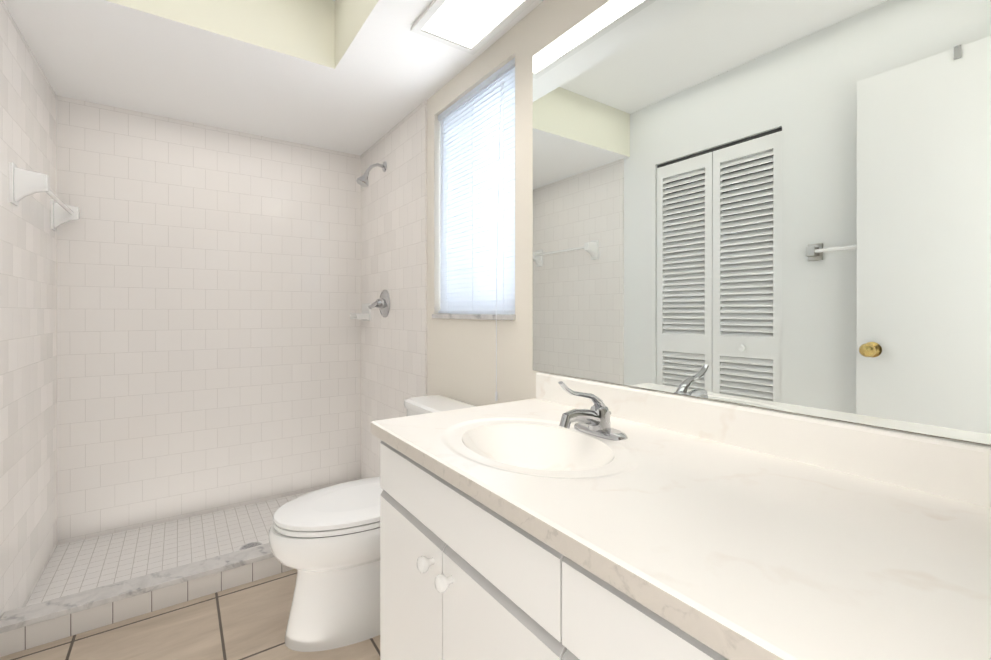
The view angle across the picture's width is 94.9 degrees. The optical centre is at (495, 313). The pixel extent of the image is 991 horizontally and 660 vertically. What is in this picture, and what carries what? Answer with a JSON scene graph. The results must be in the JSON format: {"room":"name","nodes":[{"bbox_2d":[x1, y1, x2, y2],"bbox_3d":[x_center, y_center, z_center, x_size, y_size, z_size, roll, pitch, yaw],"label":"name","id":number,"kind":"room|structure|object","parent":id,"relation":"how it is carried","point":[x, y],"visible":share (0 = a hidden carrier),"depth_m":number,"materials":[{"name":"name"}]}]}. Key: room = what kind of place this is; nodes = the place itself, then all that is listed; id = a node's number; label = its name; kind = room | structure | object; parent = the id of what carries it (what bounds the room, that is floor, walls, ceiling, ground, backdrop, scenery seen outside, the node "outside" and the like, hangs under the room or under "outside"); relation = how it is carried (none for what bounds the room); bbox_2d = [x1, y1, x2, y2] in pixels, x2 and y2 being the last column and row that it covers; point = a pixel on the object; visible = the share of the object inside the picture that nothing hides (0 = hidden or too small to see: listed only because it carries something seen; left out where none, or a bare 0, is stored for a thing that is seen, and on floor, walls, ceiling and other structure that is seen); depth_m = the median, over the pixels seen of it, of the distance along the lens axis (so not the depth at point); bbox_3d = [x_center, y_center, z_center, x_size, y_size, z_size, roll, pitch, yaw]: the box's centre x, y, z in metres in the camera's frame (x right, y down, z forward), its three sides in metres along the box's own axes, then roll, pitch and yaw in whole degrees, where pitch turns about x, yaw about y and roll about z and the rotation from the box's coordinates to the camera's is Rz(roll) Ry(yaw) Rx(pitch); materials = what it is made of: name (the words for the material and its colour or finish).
{"room":"bathroom","nodes":[
{"label":"bathroom","id":0,"kind":"room"},
{"bbox_2d":[0,490,379,659],"bbox_3d":[-0.610,1.151,1.329,1.740,0.100,3.410,0,0,-35],"label":"floor","id":1,"kind":"structure","parent":0,"point":[247,621],"depth_m":1.74,"materials":[{"name":"beige tile"}]},
{"bbox_2d":[0,543,292,656],"bbox_3d":[-1.011,1.050,1.905,1.476,0.100,0.103,0,0,-35],"label":"shower curb","id":2,"kind":"object","parent":1,"relation":"on","point":[34,625],"visible":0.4,"depth_m":1.65,"materials":[{"name":"tile"}]},
{"bbox_2d":[240,542,261,549],"bbox_3d":[-1.168,1.119,2.177,0.098,0.004,0.098,0,0,-35],"label":"shower drain","id":3,"kind":"object","parent":1,"relation":"on","point":[249,545],"visible":0.52,"depth_m":2.19,"materials":[{"name":"silver metal"}]},
{"bbox_2d":[269,395,476,651],"bbox_3d":[-0.429,0.737,1.703,0.758,0.727,0.482,0,0,-35],"label":"toilet","id":4,"kind":"object","parent":1,"relation":"on","point":[324,543],"visible":0.5,"depth_m":1.51,"materials":[{"name":"white ceramic"}]},
{"bbox_2d":[371,372,990,659],"bbox_3d":[0.281,0.628,0.827,0.603,0.948,1.320,0,0,-35],"label":"bathroom vanity","id":5,"kind":"object","parent":1,"relation":"on","point":[559,517],"visible":1,"depth_m":0.70,"materials":[{"name":"white laminate"}]},
{"bbox_2d":[558,381,627,440],"bbox_3d":[0.214,0.222,1.072,0.168,0.137,0.156,0,0,-35],"label":"faucet","id":6,"kind":"object","parent":5,"relation":"on","point":[594,424],"depth_m":1.07,"materials":[{"name":"silver metal"}]},
{"bbox_2d":[3,0,543,155],"bbox_3d":[-0.610,-1.244,1.324,1.500,0.390,3.170,0,0,-35],"label":"ceiling","id":7,"kind":"structure","parent":0,"point":[358,77],"depth_m":1.91,"materials":[{"name":"white paint"}]},
{"bbox_2d":[411,0,535,54],"bbox_3d":[0.148,-1.042,1.249,0.270,0.014,1.220,0,0,-35],"label":"recessed light","id":8,"kind":"object","parent":7,"relation":"in","point":[472,27],"visible":0.96,"depth_m":1.62,"materials":[{"name":"white plastic"}]},
{"bbox_2d":[427,0,990,445],"bbox_3d":[0.055,-0.170,1.788,0.120,2.540,3.410,0,0,-35],"label":"wall","id":9,"kind":"structure","parent":0,"point":[475,362],"depth_m":1.72,"materials":[{"name":"white paint"}]},
{"bbox_2d":[360,100,426,478],"bbox_3d":[-0.622,0.034,2.649,0.010,2.172,0.985,0,0,-35],"label":"wall tiles","id":10,"kind":"structure","parent":9,"relation":"attached to","point":[393,199],"depth_m":2.56,"materials":[{"name":"white tile"}]},
{"bbox_2d":[350,303,370,320],"bbox_3d":[-0.864,-0.007,2.910,0.093,0.110,0.150,0,0,-35],"label":"soap dish","id":11,"kind":"object","parent":10,"relation":"attached to","point":[365,315],"visible":1,"depth_m":2.88,"materials":[{"name":"white ceramic"}]},
{"bbox_2d":[356,161,386,186],"bbox_3d":[-0.719,-0.809,2.631,0.171,0.167,0.074,0,0,-35],"label":"shower head","id":12,"kind":"object","parent":10,"relation":"attached to","point":[363,180],"visible":1,"depth_m":2.61},
{"bbox_2d":[368,290,389,316],"bbox_3d":[-0.693,-0.057,2.651,0.107,0.164,0.164,0,0,-35],"label":"shower valve","id":13,"kind":"object","parent":10,"relation":"attached to","point":[382,303],"visible":1,"depth_m":2.64,"materials":[{"name":"silver metal"}]},
{"bbox_2d":[432,314,515,319],"bbox_3d":[-0.067,0.015,1.954,0.132,0.020,0.648,0,0,-35],"label":"window sill","id":14,"kind":"structure","parent":9,"relation":"attached to","point":[483,316],"depth_m":1.84,"materials":[{"name":"stone"}]},
{"bbox_2d":[450,76,513,313],"bbox_3d":[-0.032,-0.473,1.978,0.035,0.955,0.640,0,0,-35],"label":"window","id":15,"kind":"structure","parent":9,"relation":"in","point":[453,163],"depth_m":2.04,"materials":[{"name":"white glass"}]},
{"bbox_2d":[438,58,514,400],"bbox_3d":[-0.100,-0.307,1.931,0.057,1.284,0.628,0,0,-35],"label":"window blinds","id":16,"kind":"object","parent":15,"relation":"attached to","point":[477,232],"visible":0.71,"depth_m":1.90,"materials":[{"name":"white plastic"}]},
{"bbox_2d":[533,0,990,444],"bbox_3d":[0.517,-0.343,1.012,0.005,1.080,1.357,0,0,-35],"label":"mirror","id":17,"kind":"object","parent":9,"relation":"attached to","point":[783,205],"visible":1,"depth_m":0.93,"materials":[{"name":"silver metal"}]},
{"bbox_3d":[-1.549,-0.172,2.677,1.740,2.540,0.120,0,0,-35],"label":"wall","id":18,"kind":"structure","parent":0,"visible":0},
{"bbox_2d":[57,96,360,544],"bbox_3d":[-1.512,0.035,2.624,1.480,2.172,0.010,0,0,-35],"label":"wall tile","id":19,"kind":"structure","parent":18,"relation":"attached to","point":[208,328],"depth_m":2.52,"materials":[{"name":"white tile"}]},
{"bbox_3d":[-1.275,-0.168,0.864,0.120,2.540,3.410,0,0,-35],"label":"wall","id":20,"kind":"structure","parent":0,"visible":0},
{"bbox_2d":[0,0,56,618],"bbox_3d":[-1.850,0.036,1.804,0.010,2.172,0.970,0,0,-35],"label":"wall tiles","id":21,"kind":"structure","parent":20,"relation":"attached to","point":[28,354],"depth_m":1.76,"materials":[{"name":"white tile"}]},
{"bbox_2d":[9,162,79,230],"bbox_3d":[-1.852,-0.457,1.893,0.094,0.140,0.692,0,0,-35],"label":"shower towel bar","id":22,"kind":"object","parent":21,"relation":"attached to","point":[23,183],"visible":1,"depth_m":1.64,"materials":[{"name":"white ceramic"}]},
{"label":"outside","id":23,"kind":"structure","parent":0,"visible":0},
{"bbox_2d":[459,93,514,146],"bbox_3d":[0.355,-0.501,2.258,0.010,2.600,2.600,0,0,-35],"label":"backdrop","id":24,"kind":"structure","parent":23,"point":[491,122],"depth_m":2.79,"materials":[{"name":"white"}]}
]}

